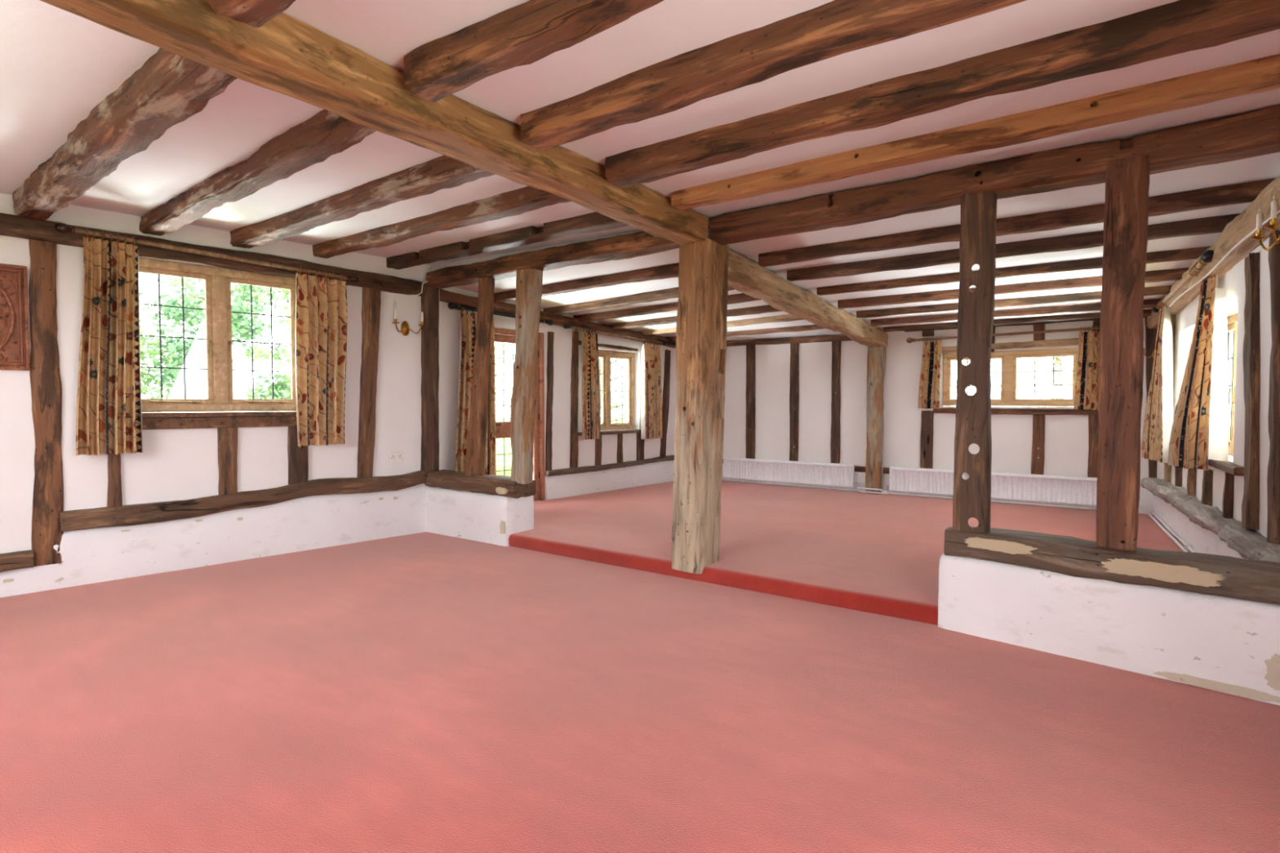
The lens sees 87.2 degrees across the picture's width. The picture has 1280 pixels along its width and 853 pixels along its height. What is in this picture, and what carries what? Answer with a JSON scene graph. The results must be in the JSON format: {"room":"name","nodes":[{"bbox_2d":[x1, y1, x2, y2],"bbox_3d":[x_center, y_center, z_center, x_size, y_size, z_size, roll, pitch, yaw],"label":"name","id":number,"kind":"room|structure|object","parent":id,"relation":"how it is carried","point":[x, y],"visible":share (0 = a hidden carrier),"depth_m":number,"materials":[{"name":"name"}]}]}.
{"room":"empty living room","nodes":[
{"label":"empty living room","id":0,"kind":"room"},
{"bbox_2d":[0,192,430,553],"bbox_3d":[-4.697,-0.260,5.231,0.240,3.050,6.639,2,3,43],"label":"wall","id":1,"kind":"structure","parent":0,"point":[180,464],"depth_m":5.85,"materials":[{"name":"paint"}]},
{"bbox_2d":[0,263,30,370],"bbox_3d":[-4.842,-0.808,4.847,0.041,0.783,0.636,2,3,43],"label":"carved panel","id":2,"kind":"object","parent":1,"relation":"attached to","point":[15,354],"visible":1,"depth_m":5.02,"materials":[{"name":"brown wood"}]},
{"bbox_2d":[28,239,63,566],"bbox_3d":[-4.587,-0.195,5.186,0.108,2.525,0.196,2,2,43],"label":"wall post","id":3,"kind":"object","parent":1,"relation":"attached to","point":[46,384],"visible":0.94,"depth_m":5.16,"materials":[{"name":"brown wood"}]},
{"bbox_2d":[0,213,423,296],"bbox_3d":[-4.593,-1.485,5.081,0.133,0.254,6.420,2,3,43],"label":"wall plate","id":4,"kind":"object","parent":1,"relation":"attached to","point":[11,225],"visible":0.84,"depth_m":5.92,"materials":[{"name":"brown wood"}]},
{"bbox_2d":[54,222,359,283],"bbox_3d":[-3.672,-1.506,5.984,0.118,0.163,2.342,2,3,43],"label":"pole","id":5,"kind":"object","parent":4,"relation":"attached to","point":[63,228],"visible":0.98,"depth_m":5.77,"materials":[{"name":"brown wood"}]},
{"bbox_2d":[75,227,142,456],"bbox_3d":[-4.255,-0.664,5.363,0.148,1.777,0.433,2,3,42],"label":"curtain","id":6,"kind":"object","parent":5,"relation":"hanging from","point":[108,388],"visible":1,"depth_m":5.38,"materials":[{"name":"fabric"}]},
{"bbox_2d":[295,266,346,446],"bbox_3d":[-3.126,-0.673,6.586,0.104,1.722,0.499,2,3,43],"label":"curtain","id":7,"kind":"object","parent":5,"relation":"hanging from","point":[321,303],"visible":1,"depth_m":6.59,"materials":[{"name":"fabric"}]},
{"bbox_2d":[0,486,426,597],"bbox_3d":[-4.643,1.002,5.157,0.081,0.533,6.546,2,3,43],"label":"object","id":8,"kind":"structure","parent":1,"relation":"attached to","point":[95,555],"depth_m":6.07,"materials":[{"name":"paint"}]},
{"bbox_2d":[58,470,426,531],"bbox_3d":[-3.471,0.655,6.378,0.137,0.222,3.114,2,4,43],"label":"beam","id":9,"kind":"structure","parent":8,"relation":"on","point":[158,512],"depth_m":6.01,"materials":[{"name":"brown wood"}]},
{"bbox_2d":[106,453,122,506],"bbox_3d":[-4.303,0.337,5.492,0.084,0.640,0.097,2,2,43],"label":"stud","id":10,"kind":"object","parent":9,"relation":"on","point":[114,496],"visible":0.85,"depth_m":5.47,"materials":[{"name":"brown wood"}]},
{"bbox_2d":[217,427,237,495],"bbox_3d":[-3.743,0.308,6.097,0.076,0.615,0.156,2,2,43],"label":"stud","id":11,"kind":"object","parent":9,"relation":"on","point":[227,437],"visible":0.95,"depth_m":6.07,"materials":[{"name":"brown wood"}]},
{"bbox_2d":[287,426,308,484],"bbox_3d":[-3.334,0.272,6.541,0.091,0.575,0.181,2,2,43],"label":"stud","id":12,"kind":"object","parent":9,"relation":"on","point":[298,460],"visible":0.82,"depth_m":6.49,"materials":[{"name":"brown wood"}]},
{"bbox_2d":[357,287,381,478],"bbox_3d":[-2.841,-0.460,7.045,0.093,2.011,0.281,2,3,41],"label":"stud","id":13,"kind":"object","parent":9,"relation":"on","point":[371,300],"visible":0.99,"depth_m":7.01,"materials":[{"name":"brown wood"}]},
{"bbox_2d":[125,411,302,430],"bbox_3d":[-3.748,-0.059,6.049,0.095,0.141,1.510,2,3,43],"label":"board","id":14,"kind":"object","parent":1,"relation":"attached to","point":[255,419],"visible":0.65,"depth_m":5.97,"materials":[{"name":"brown wood"}]},
{"bbox_2d":[138,257,296,412],"bbox_3d":[-3.798,-0.779,6.065,0.116,1.290,1.455,2,3,43],"label":"window","id":15,"kind":"structure","parent":1,"relation":"in","point":[217,281],"depth_m":6.04,"materials":[{"name":"brown wood"}]},
{"bbox_2d":[425,486,533,546],"bbox_3d":[-1.780,0.948,7.337,1.390,0.529,0.427,1,3,37],"label":"wall","id":16,"kind":"structure","parent":0,"point":[477,517],"depth_m":7.04,"materials":[{"name":"paint"}]},
{"bbox_2d":[424,469,536,498],"bbox_3d":[-1.743,0.601,7.203,1.455,0.194,0.316,2,3,36],"label":"beam","id":17,"kind":"structure","parent":16,"relation":"on","point":[488,484],"depth_m":6.97,"materials":[{"name":"brown wood"}]},
{"bbox_2d":[420,282,439,477],"bbox_3d":[-2.401,-0.517,7.573,0.216,2.160,0.206,2,2,36],"label":"post","id":18,"kind":"object","parent":17,"relation":"on","point":[430,298],"visible":0.78,"depth_m":7.50,"materials":[{"name":"brown wood"}]},
{"bbox_2d":[464,276,494,475],"bbox_3d":[-1.687,-0.504,7.069,0.406,2.117,0.150,2,3,38],"label":"stud","id":19,"kind":"object","parent":17,"relation":"on","point":[477,423],"visible":0.99,"depth_m":7.01,"materials":[{"name":"brown wood"}]},
{"bbox_2d":[426,230,679,288],"bbox_3d":[-0.966,-1.609,6.532,3.330,0.186,0.255,1,2,37],"label":"cross beam","id":20,"kind":"structure","parent":19,"relation":"on","point":[639,243],"depth_m":6.29,"materials":[{"name":"brown wood"}]},
{"bbox_2d":[510,268,542,484],"bbox_3d":[-1.130,-0.490,6.678,0.330,2.114,0.221,2,3,39],"label":"stud","id":21,"kind":"object","parent":17,"relation":"on","point":[529,282],"visible":1,"depth_m":6.61,"materials":[{"name":"brown wood"}]},
{"bbox_2d":[440,286,675,502],"bbox_3d":[-0.850,-0.349,9.902,0.260,2.900,5.507,2,3,39],"label":"wall","id":22,"kind":"structure","parent":0,"point":[450,319],"depth_m":9.40,"materials":[{"name":"paint"}]},
{"bbox_2d":[493,302,515,315],"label":"wall plate","id":23,"kind":"object","parent":22,"relation":"attached to","point":[502,307],"depth_m":8.47,"materials":[{"name":"red wood"}]},
{"bbox_2d":[448,302,553,325],"bbox_3d":[-1.716,-1.401,8.446,0.117,0.124,1.651,2,3,39],"label":"pole","id":24,"kind":"object","parent":23,"relation":"attached to","point":[451,305],"visible":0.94,"depth_m":8.30,"materials":[{"name":"black metal"}]},
{"bbox_2d":[455,305,496,475],"bbox_3d":[-1.996,-0.245,8.111,0.161,2.386,0.594,1,3,37],"label":"curtain","id":25,"kind":"object","parent":24,"relation":"hanging from","point":[468,319],"visible":0.41,"depth_m":8.04,"materials":[{"name":"fabric"}]},
{"bbox_2d":[493,327,544,500],"bbox_3d":[-1.644,-0.118,8.803,0.133,2.275,0.951,2,3,39],"label":"door","id":26,"kind":"structure","parent":22,"relation":"in","point":[501,335],"depth_m":9.09,"materials":[{"name":"brown wood"}]},
{"bbox_2d":[539,311,675,347],"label":"wall plate","id":27,"kind":"object","parent":22,"relation":"attached to","point":[559,320],"depth_m":9.88,"materials":[{"name":"red wood"}]},
{"bbox_2d":[563,323,666,345],"bbox_3d":[-0.326,-1.374,10.144,0.117,0.160,2.332,2,3,39],"label":"pole","id":28,"kind":"object","parent":27,"relation":"attached to","point":[566,326],"visible":0.96,"depth_m":9.97,"materials":[{"name":"brown wood"}]},
{"bbox_2d":[580,326,599,439],"bbox_3d":[-0.716,-0.614,9.661,0.115,1.607,0.360,1,3,37],"label":"curtain","id":29,"kind":"object","parent":28,"relation":"hanging from","point":[590,380],"visible":1,"depth_m":9.65,"materials":[{"name":"fabric"}]},
{"bbox_2d":[544,460,674,500],"bbox_3d":[-0.200,0.778,10.529,0.081,0.362,3.478,2,3,39],"label":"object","id":30,"kind":"structure","parent":22,"relation":"attached to","point":[557,486],"depth_m":10.12,"materials":[{"name":"paint"}]},
{"bbox_2d":[544,455,674,476],"bbox_3d":[-0.189,0.580,10.502,0.109,0.105,3.454,2,3,39],"label":"beam","id":31,"kind":"structure","parent":30,"relation":"on","point":[595,468],"depth_m":10.00,"materials":[{"name":"brown wood"}]},
{"bbox_2d":[545,331,554,471],"bbox_3d":[-1.242,-0.315,9.203,0.075,1.961,0.104,2,1,39],"label":"stud","id":32,"kind":"object","parent":31,"relation":"on","point":[548,454],"visible":0.99,"depth_m":9.17,"materials":[{"name":"brown wood"}]},
{"bbox_2d":[569,330,578,467],"bbox_3d":[-0.937,-0.373,9.577,0.084,1.971,0.138,2,1,39],"label":"stud","id":33,"kind":"object","parent":31,"relation":"on","point":[574,445],"visible":0.98,"depth_m":9.54,"materials":[{"name":"brown wood"}]},
{"bbox_2d":[577,350,640,435],"bbox_3d":[-0.510,-0.518,10.214,0.243,1.275,1.422,2,3,39],"label":"window","id":34,"kind":"structure","parent":22,"relation":"in","point":[606,356],"depth_m":10.42,"materials":[{"name":"brown wood"}]},
{"bbox_2d":[640,337,662,439],"bbox_3d":[0.178,-0.600,10.771,0.113,1.606,0.424,2,3,43],"label":"curtain","id":35,"kind":"object","parent":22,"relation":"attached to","point":[651,360],"visible":1,"depth_m":10.75,"materials":[{"name":"fabric"}]},
{"bbox_2d":[0,532,1279,852],"bbox_3d":[-1.438,1.417,2.647,9.800,0.120,6.860,1,3,37],"label":"floor","id":36,"kind":"structure","parent":0,"point":[423,692],"depth_m":2.99,"materials":[{"name":"red carpet"}]},
{"bbox_2d":[0,0,1279,265],"bbox_3d":[-1.269,-1.755,2.510,9.500,0.370,6.820,1,3,37],"label":"ceiling","id":37,"kind":"structure","parent":0,"point":[57,64],"depth_m":3.31,"materials":[{"name":"paint"}]},
{"bbox_2d":[12,47,237,220],"bbox_3d":[-3.047,-1.584,3.788,3.975,0.234,0.233,3,3,39],"label":"joist","id":38,"kind":"object","parent":37,"relation":"hanging from","point":[169,88],"visible":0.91,"depth_m":3.33,"materials":[{"name":"brown wood"}]},
{"bbox_2d":[207,0,295,27],"bbox_3d":[0.049,-1.462,1.267,3.590,0.229,0.228,1,3,37],"label":"joist","id":39,"kind":"object","parent":37,"relation":"hanging from","point":[254,13],"visible":1,"depth_m":2.25,"materials":[{"name":"brown wood"}]},
{"bbox_2d":[138,109,376,235],"bbox_3d":[-2.608,-1.615,4.380,3.978,0.191,0.215,3,3,40],"label":"joist","id":40,"kind":"object","parent":37,"relation":"hanging from","point":[310,142],"visible":0.84,"depth_m":4.00,"materials":[{"name":"brown wood"}]},
{"bbox_2d":[229,155,495,248],"bbox_3d":[-2.178,-1.640,4.961,3.974,0.185,0.206,3,3,39],"label":"joist","id":41,"kind":"object","parent":37,"relation":"hanging from","point":[428,177],"visible":0.8,"depth_m":4.69,"materials":[{"name":"brown wood"}]},
{"bbox_2d":[40,0,708,245],"bbox_3d":[-1.404,-1.480,2.701,0.306,0.235,6.455,1,2,35],"label":"beam","id":42,"kind":"structure","parent":37,"relation":"hanging from","point":[287,55],"depth_m":2.89,"materials":[{"name":"brown wood"}]},
{"bbox_2d":[312,186,572,258],"bbox_3d":[-1.754,-1.670,5.531,3.974,0.167,0.191,3,3,39],"label":"joist","id":43,"kind":"object","parent":37,"relation":"hanging from","point":[519,201],"visible":0.77,"depth_m":5.27,"materials":[{"name":"brown wood"}]},
{"bbox_2d":[386,196,670,269],"bbox_3d":[-1.312,-1.691,6.129,3.974,0.147,0.167,3,3,39],"label":"joist","id":44,"kind":"object","parent":37,"relation":"hanging from","point":[593,221],"visible":0.66,"depth_m":5.93,"materials":[{"name":"brown wood"}]},
{"bbox_2d":[403,0,663,102],"bbox_3d":[0.505,-1.496,1.890,3.602,0.196,0.207,1,2,36],"label":"joist","id":45,"kind":"object","parent":37,"relation":"hanging from","point":[526,33],"visible":1,"depth_m":2.56,"materials":[{"name":"brown wood"}]},
{"bbox_2d":[520,0,1026,151],"bbox_3d":[0.898,-1.514,2.446,3.630,0.192,0.205,1,3,36],"label":"joist","id":46,"kind":"object","parent":37,"relation":"hanging from","point":[834,28],"visible":0.97,"depth_m":2.73,"materials":[{"name":"brown wood"}]},
{"bbox_2d":[604,0,1279,186],"bbox_3d":[1.322,-1.535,3.043,3.660,0.194,0.214,1,3,36],"label":"joist","id":47,"kind":"object","parent":37,"relation":"hanging from","point":[1180,26],"visible":0.9,"depth_m":2.90,"materials":[{"name":"brown wood"}]},
{"bbox_2d":[671,53,1279,209],"bbox_3d":[1.752,-1.571,3.664,3.710,0.140,0.175,1,3,37],"label":"joist","id":48,"kind":"object","parent":37,"relation":"hanging from","point":[1260,74],"visible":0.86,"depth_m":3.48,"materials":[{"name":"orange wood"}]},
{"bbox_2d":[508,480,1191,625],"bbox_3d":[2.147,1.177,7.774,8.250,0.240,5.725,1,3,37],"label":"floor","id":49,"kind":"structure","parent":0,"point":[881,553],"depth_m":6.67,"materials":[{"name":"red carpet"}]},
{"bbox_2d":[671,238,728,573],"bbox_3d":[0.497,-0.154,5.560,0.338,2.676,0.365,3,4,36],"label":"post","id":50,"kind":"object","parent":49,"relation":"on","point":[701,330],"visible":0.98,"depth_m":5.43,"materials":[{"name":"brown wood"}]},
{"bbox_2d":[864,345,885,494],"bbox_3d":[3.446,-0.089,9.833,0.240,2.185,0.182,2,3,36],"label":"post","id":51,"kind":"object","parent":49,"relation":"on","point":[876,357],"visible":0.97,"depth_m":9.77,"materials":[{"name":"brown wood"}]},
{"bbox_2d":[727,248,888,346],"bbox_3d":[2.009,-1.350,7.740,0.277,0.573,5.198,1,2,35],"label":"beam","id":52,"kind":"structure","parent":51,"relation":"on","point":[746,276],"depth_m":7.03,"materials":[{"name":"brown wood"}]},
{"bbox_2d":[430,151,1279,341],"bbox_3d":[2.421,-1.703,7.497,9.500,0.829,5.580,1,3,37],"label":"ceiling","id":53,"kind":"structure","parent":0,"point":[1266,166],"depth_m":6.03,"materials":[{"name":"paint"}]},
{"bbox_2d":[493,262,679,302],"bbox_3d":[-0.500,-1.564,7.272,3.483,0.149,0.140,1,2,39],"label":"joist","id":54,"kind":"object","parent":53,"relation":"hanging from","point":[668,271],"visible":0.66,"depth_m":7.12,"materials":[{"name":"red wood"}]},
{"bbox_2d":[542,285,735,315],"bbox_3d":[0.013,-1.531,7.966,3.498,0.142,0.138,1,2,42],"label":"joist","id":55,"kind":"object","parent":53,"relation":"hanging from","point":[664,294],"visible":0.51,"depth_m":8.20,"materials":[{"name":"brown wood"}]},
{"bbox_2d":[573,293,761,322],"bbox_3d":[0.376,-1.515,8.456,3.493,0.133,0.130,1,2,41],"label":"joist","id":56,"kind":"object","parent":53,"relation":"hanging from","point":[735,298],"visible":0.48,"depth_m":8.71,"materials":[{"name":"red wood"}]},
{"bbox_2d":[608,304,782,329],"bbox_3d":[0.810,-1.491,9.043,3.498,0.121,0.138,1,2,42],"label":"joist","id":57,"kind":"object","parent":53,"relation":"hanging from","point":[763,308],"visible":0.36,"depth_m":9.32,"materials":[{"name":"brown wood"}]},
{"bbox_2d":[837,267,1189,308],"bbox_3d":[3.668,-1.414,6.914,3.290,0.131,0.139,1,3,37],"label":"joist","id":58,"kind":"object","parent":53,"relation":"hanging from","point":[1174,274],"visible":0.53,"depth_m":6.79,"materials":[{"name":"red wood"}]},
{"bbox_2d":[786,213,1240,281],"bbox_3d":[2.837,-1.464,5.638,3.390,0.141,0.130,1,3,37],"label":"joist","id":59,"kind":"object","parent":53,"relation":"hanging from","point":[1211,224],"visible":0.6,"depth_m":5.42,"materials":[{"name":"brown wood"}]},
{"bbox_2d":[816,245,1211,295],"bbox_3d":[3.287,-1.444,6.323,3.340,0.118,0.136,1,3,37],"label":"joist","id":60,"kind":"object","parent":53,"relation":"hanging from","point":[1194,252],"visible":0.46,"depth_m":6.13,"materials":[{"name":"brown wood"}]},
{"bbox_2d":[856,284,1172,318],"bbox_3d":[4.049,-1.387,7.505,3.240,0.120,0.130,1,3,37],"label":"joist","id":61,"kind":"object","parent":53,"relation":"hanging from","point":[1162,290],"visible":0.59,"depth_m":7.37,"materials":[{"name":"brown wood"}]},
{"bbox_2d":[871,297,1162,326],"bbox_3d":[4.388,-1.365,8.036,3.195,0.126,0.134,1,3,37],"label":"joist","id":62,"kind":"object","parent":53,"relation":"hanging from","point":[1150,303],"visible":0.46,"depth_m":7.93,"materials":[{"name":"red wood"}]},
{"bbox_2d":[758,177,1275,266],"bbox_3d":[2.481,-1.489,5.090,3.430,0.145,0.142,1,3,37],"label":"joist","id":63,"kind":"object","parent":53,"relation":"hanging from","point":[1247,192],"visible":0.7,"depth_m":4.79,"materials":[{"name":"red wood"}]},
{"bbox_2d":[883,309,1151,332],"bbox_3d":[4.721,-1.351,8.557,3.150,0.104,0.135,1,3,37],"label":"joist","id":64,"kind":"object","parent":53,"relation":"hanging from","point":[1145,312],"visible":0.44,"depth_m":8.47,"materials":[{"name":"brown wood"}]},
{"bbox_2d":[722,317,1148,490],"bbox_3d":[3.568,-0.279,10.022,7.300,2.750,0.260,1,3,37],"label":"wall","id":65,"kind":"structure","parent":0,"point":[1066,444],"depth_m":9.99,"materials":[{"name":"paint"}]},
{"bbox_2d":[726,334,851,346],"bbox_3d":[2.183,-1.372,10.819,3.220,0.100,0.111,2,3,36],"label":"wall plate","id":66,"kind":"object","parent":65,"relation":"attached to","point":[821,338],"visible":0.64,"depth_m":10.62,"materials":[{"name":"brown wood"}]},
{"bbox_2d":[721,457,857,491],"bbox_3d":[2.329,0.754,10.750,2.319,0.415,0.105,1,3,37],"label":"radiator","id":67,"kind":"object","parent":65,"relation":"attached to","point":[801,473],"visible":0.99,"depth_m":10.65,"materials":[{"name":"white metal"}]},
{"bbox_2d":[722,463,865,491],"bbox_3d":[2.158,0.807,10.928,3.100,0.315,0.045,1,3,37],"label":"baseboard","id":68,"kind":"structure","parent":65,"relation":"attached to","point":[860,477],"depth_m":10.09,"materials":[{"name":"paint"}]},
{"bbox_2d":[722,458,865,472],"bbox_3d":[2.155,0.616,10.934,3.120,0.101,0.074,1,2,37],"label":"beam","id":69,"kind":"structure","parent":68,"relation":"on","point":[857,468],"depth_m":10.06,"materials":[{"name":"red wood"}]},
{"bbox_2d":[745,344,755,458],"bbox_3d":[1.839,-0.373,11.132,0.170,1.980,0.073,1,3,37],"label":"stud","id":70,"kind":"object","parent":69,"relation":"on","point":[750,348],"visible":0.95,"depth_m":11.10,"materials":[{"name":"brown wood"}]},
{"bbox_2d":[789,342,799,461],"bbox_3d":[2.455,-0.357,10.679,0.154,1.980,0.076,1,3,37],"label":"stud","id":71,"kind":"object","parent":69,"relation":"on","point":[794,357],"visible":1,"depth_m":10.65,"materials":[{"name":"brown wood"}]},
{"bbox_2d":[830,341,840,463],"bbox_3d":[2.998,-0.343,10.276,0.145,1.980,0.079,1,3,37],"label":"stud","id":72,"kind":"object","parent":69,"relation":"on","point":[836,345],"visible":0.97,"depth_m":10.25,"materials":[{"name":"brown wood"}]},
{"bbox_2d":[886,466,1097,506],"bbox_3d":[4.647,0.814,9.034,2.599,0.415,0.105,1,3,37],"label":"radiator","id":73,"kind":"object","parent":65,"relation":"attached to","point":[1035,488],"visible":0.82,"depth_m":8.80,"materials":[{"name":"white metal"}]},
{"bbox_2d":[906,326,1099,342],"bbox_3d":[4.766,-1.211,8.847,2.405,0.104,0.126,1,3,37],"label":"pole","id":74,"kind":"object","parent":65,"relation":"attached to","point":[908,340],"visible":0.78,"depth_m":8.68,"materials":[{"name":"brown wood"}]},
{"bbox_2d":[918,336,941,408],"bbox_3d":[4.046,-0.748,9.374,0.290,1.007,0.088,1,3,37],"label":"curtain","id":75,"kind":"object","parent":74,"relation":"hanging from","point":[929,392],"visible":1,"depth_m":9.38,"materials":[{"name":"fabric"}]},
{"bbox_2d":[1073,325,1099,409],"bbox_3d":[5.524,-0.719,8.272,0.288,1.031,0.083,1,3,37],"label":"curtain","id":76,"kind":"object","parent":74,"relation":"hanging from","point":[1086,380],"visible":0.92,"depth_m":8.29,"materials":[{"name":"fabric"}]},
{"bbox_2d":[941,337,1079,353],"bbox_3d":[4.884,-1.062,8.847,1.880,0.102,0.088,0,2,37],"label":"lintel","id":77,"kind":"object","parent":65,"relation":"attached to","point":[1072,341],"visible":0.67,"depth_m":8.69,"materials":[{"name":"brown wood"}]},
{"bbox_2d":[933,348,1097,415],"bbox_3d":[4.913,-0.577,8.886,1.900,0.843,0.168,1,3,37],"label":"window","id":78,"kind":"structure","parent":65,"relation":"in","point":[1008,371],"depth_m":8.85,"materials":[{"name":"brown wood"}]},
{"bbox_2d":[884,473,1154,515],"bbox_3d":[4.865,0.836,8.913,3.190,0.400,0.060,1,3,37],"label":"baseboard","id":79,"kind":"structure","parent":65,"relation":"attached to","point":[1146,503],"depth_m":8.04,"materials":[{"name":"paint"}]},
{"bbox_2d":[883,467,889,474],"bbox_3d":[4.831,0.678,8.954,3.100,0.101,0.074,1,3,37],"label":"beam","id":80,"kind":"structure","parent":79,"relation":"on","point":[886,470],"depth_m":9.82,"materials":[{"name":"brown wood"}]},
{"bbox_2d":[920,410,933,468],"bbox_3d":[4.064,0.225,9.506,0.169,0.900,0.075,1,3,37],"label":"stud","id":81,"kind":"object","parent":80,"relation":"on","point":[927,416],"visible":0.98,"depth_m":9.48,"materials":[{"name":"brown wood"}]},
{"bbox_2d":[1031,414,1044,475],"bbox_3d":[5.156,0.253,8.697,0.145,0.900,0.077,1,3,37],"label":"stud","id":82,"kind":"object","parent":80,"relation":"on","point":[1038,420],"visible":0.94,"depth_m":8.67,"materials":[{"name":"brown wood"}]},
{"bbox_2d":[937,553,1279,706],"bbox_3d":[2.641,1.085,3.859,1.790,0.500,0.355,2,3,44],"label":"wall","id":83,"kind":"structure","parent":0,"point":[1230,646],"depth_m":3.65,"materials":[{"name":"paint"}]},
{"bbox_2d":[943,526,1279,604],"bbox_3d":[2.662,0.761,3.805,1.713,0.187,0.331,2,3,45],"label":"beam","id":84,"kind":"structure","parent":83,"relation":"on","point":[1255,580],"depth_m":3.64,"materials":[{"name":"brown wood"}]},
{"bbox_2d":[952,191,996,533],"bbox_3d":[2.108,-0.405,4.230,0.207,2.140,0.122,2,3,36],"label":"stud","id":85,"kind":"object","parent":84,"relation":"on","point":[971,498],"visible":0.99,"depth_m":4.18,"materials":[{"name":"brown wood"}]},
{"bbox_2d":[1096,155,1149,551],"bbox_3d":[2.700,-0.396,3.767,0.208,2.155,0.168,2,2,36],"label":"stud","id":86,"kind":"object","parent":84,"relation":"on","point":[1121,359],"visible":1,"depth_m":3.70,"materials":[{"name":"red wood"}]},
{"bbox_2d":[709,103,1279,244],"bbox_3d":[2.007,-1.534,4.330,3.470,0.213,0.259,1,2,37],"label":"cross beam","id":87,"kind":"structure","parent":86,"relation":"on","point":[1254,133],"depth_m":4.03,"materials":[{"name":"red wood"}]},
{"bbox_2d":[1156,229,1279,537],"bbox_3d":[4.775,-0.216,5.404,0.260,2.950,6.082,1,2,31],"label":"wall","id":88,"kind":"structure","parent":0,"point":[1233,281],"depth_m":4.74,"materials":[{"name":"paint"}]},
{"bbox_2d":[1151,493,1248,559],"bbox_3d":[4.683,0.945,5.534,0.128,0.381,5.350,1,2,31],"label":"baseboard","id":89,"kind":"structure","parent":88,"relation":"attached to","point":[1204,540],"depth_m":5.92,"materials":[{"name":"paint"}]},
{"bbox_2d":[1140,477,1279,563],"bbox_3d":[4.622,0.693,5.551,0.249,0.245,5.208,1,2,30],"label":"beam","id":90,"kind":"structure","parent":89,"relation":"on","point":[1251,544],"depth_m":4.78,"materials":[{"name":"grey wood"}]},
{"bbox_2d":[1241,252,1260,529],"bbox_3d":[3.990,-0.233,4.370,0.090,1.796,0.329,1,2,30],"label":"stud","id":91,"kind":"object","parent":90,"relation":"on","point":[1251,341],"visible":0.85,"depth_m":4.33,"materials":[{"name":"brown wood"}]},
{"bbox_2d":[1266,230,1279,544],"bbox_3d":[3.708,-0.232,3.896,0.089,1.818,0.258,1,2,30],"label":"stud","id":92,"kind":"object","parent":90,"relation":"on","point":[1273,418],"visible":0.98,"depth_m":3.88,"materials":[{"name":"brown wood"}]},
{"bbox_2d":[1146,175,1279,328],"bbox_3d":[4.752,-1.268,5.697,0.189,0.242,5.209,1,1,31],"label":"wall plate","id":93,"kind":"object","parent":88,"relation":"attached to","point":[1242,224],"visible":0.6,"depth_m":4.54,"materials":[{"name":"brown wood"}]},
{"bbox_2d":[1151,249,1213,312],"bbox_3d":[4.935,-1.272,6.119,0.143,0.158,2.790,1,2,31],"label":"pole","id":94,"kind":"object","parent":93,"relation":"attached to","point":[1206,256],"visible":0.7,"depth_m":5.50,"materials":[{"name":"brown wood"}]},
{"bbox_2d":[1141,297,1173,462],"bbox_3d":[5.348,-0.478,6.887,0.157,1.663,0.656,1,2,23],"label":"curtain","id":95,"kind":"object","parent":94,"relation":"hanging from","point":[1158,415],"visible":0.94,"depth_m":6.80,"materials":[{"name":"fabric"}]},
{"bbox_2d":[1167,261,1228,474],"bbox_3d":[4.435,-0.469,5.216,0.191,1.650,0.755,0,2,13],"label":"curtain","id":96,"kind":"object","parent":94,"relation":"hanging from","point":[1199,433],"visible":0.94,"depth_m":5.29,"materials":[{"name":"fabric"}]},
{"bbox_2d":[1226,314,1237,455],"bbox_3d":[5.018,-0.347,5.729,0.116,1.140,2.290,1,2,31],"label":"window","id":97,"kind":"structure","parent":88,"relation":"in","point":[1232,322],"depth_m":5.46,"materials":[{"name":"brown wood"}]},
{"label":"outside","id":98,"kind":"structure","parent":0,"visible":0},
{"bbox_2d":[495,416,1230,475],"bbox_3d":[0.893,1.289,18.062,100.000,0.250,110.000,1,3,37],"label":"lawn","id":99,"kind":"structure","parent":98,"point":[500,450],"depth_m":24.28,"materials":[{"name":"green plant"}]},
{"bbox_2d":[139,306,182,398],"bbox_3d":[-11.694,-1.505,13.830,4.487,5.878,4.354,2,3,43],"label":"tree","id":100,"kind":"object","parent":99,"relation":"on","point":[144,375],"visible":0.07,"depth_m":14.17,"materials":[{"name":"green plant"}]},
{"bbox_2d":[168,319,248,412],"bbox_3d":[-6.210,-0.057,9.681,2.560,3.050,2.560,1,3,37],"label":"canopy","id":101,"kind":"object","parent":99,"relation":"on","point":[196,380],"visible":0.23,"depth_m":9.35,"materials":[{"name":"white fabric"}]},
{"bbox_2d":[142,274,287,399],"bbox_3d":[-10.409,-2.425,17.247,4.849,7.476,4.760,0,2,-13],"label":"tree","id":102,"kind":"object","parent":99,"relation":"on","point":[262,349],"visible":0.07,"depth_m":17.22,"materials":[{"name":"green plant"}]},
{"bbox_2d":[139,275,291,399],"bbox_3d":[-9.008,-1.874,15.317,4.717,6.478,5.088,0,2,-7],"label":"tree","id":103,"kind":"object","parent":99,"relation":"on","point":[242,326],"visible":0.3,"depth_m":14.48,"materials":[{"name":"green plant"}]},
{"bbox_2d":[237,288,291,399],"bbox_3d":[-6.962,-1.627,15.690,4.286,6.035,4.260,0,2,8],"label":"tree","id":104,"kind":"object","parent":99,"relation":"on","point":[286,380],"visible":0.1,"depth_m":15.01,"materials":[{"name":"green plant"}]},
{"bbox_2d":[994,356,1072,402],"bbox_3d":[10.797,-1.185,17.040,4.359,4.980,4.167,-1,3,-36],"label":"tree","id":105,"kind":"object","parent":99,"relation":"on","point":[1058,389],"visible":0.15,"depth_m":17.32,"materials":[{"name":"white plant"}]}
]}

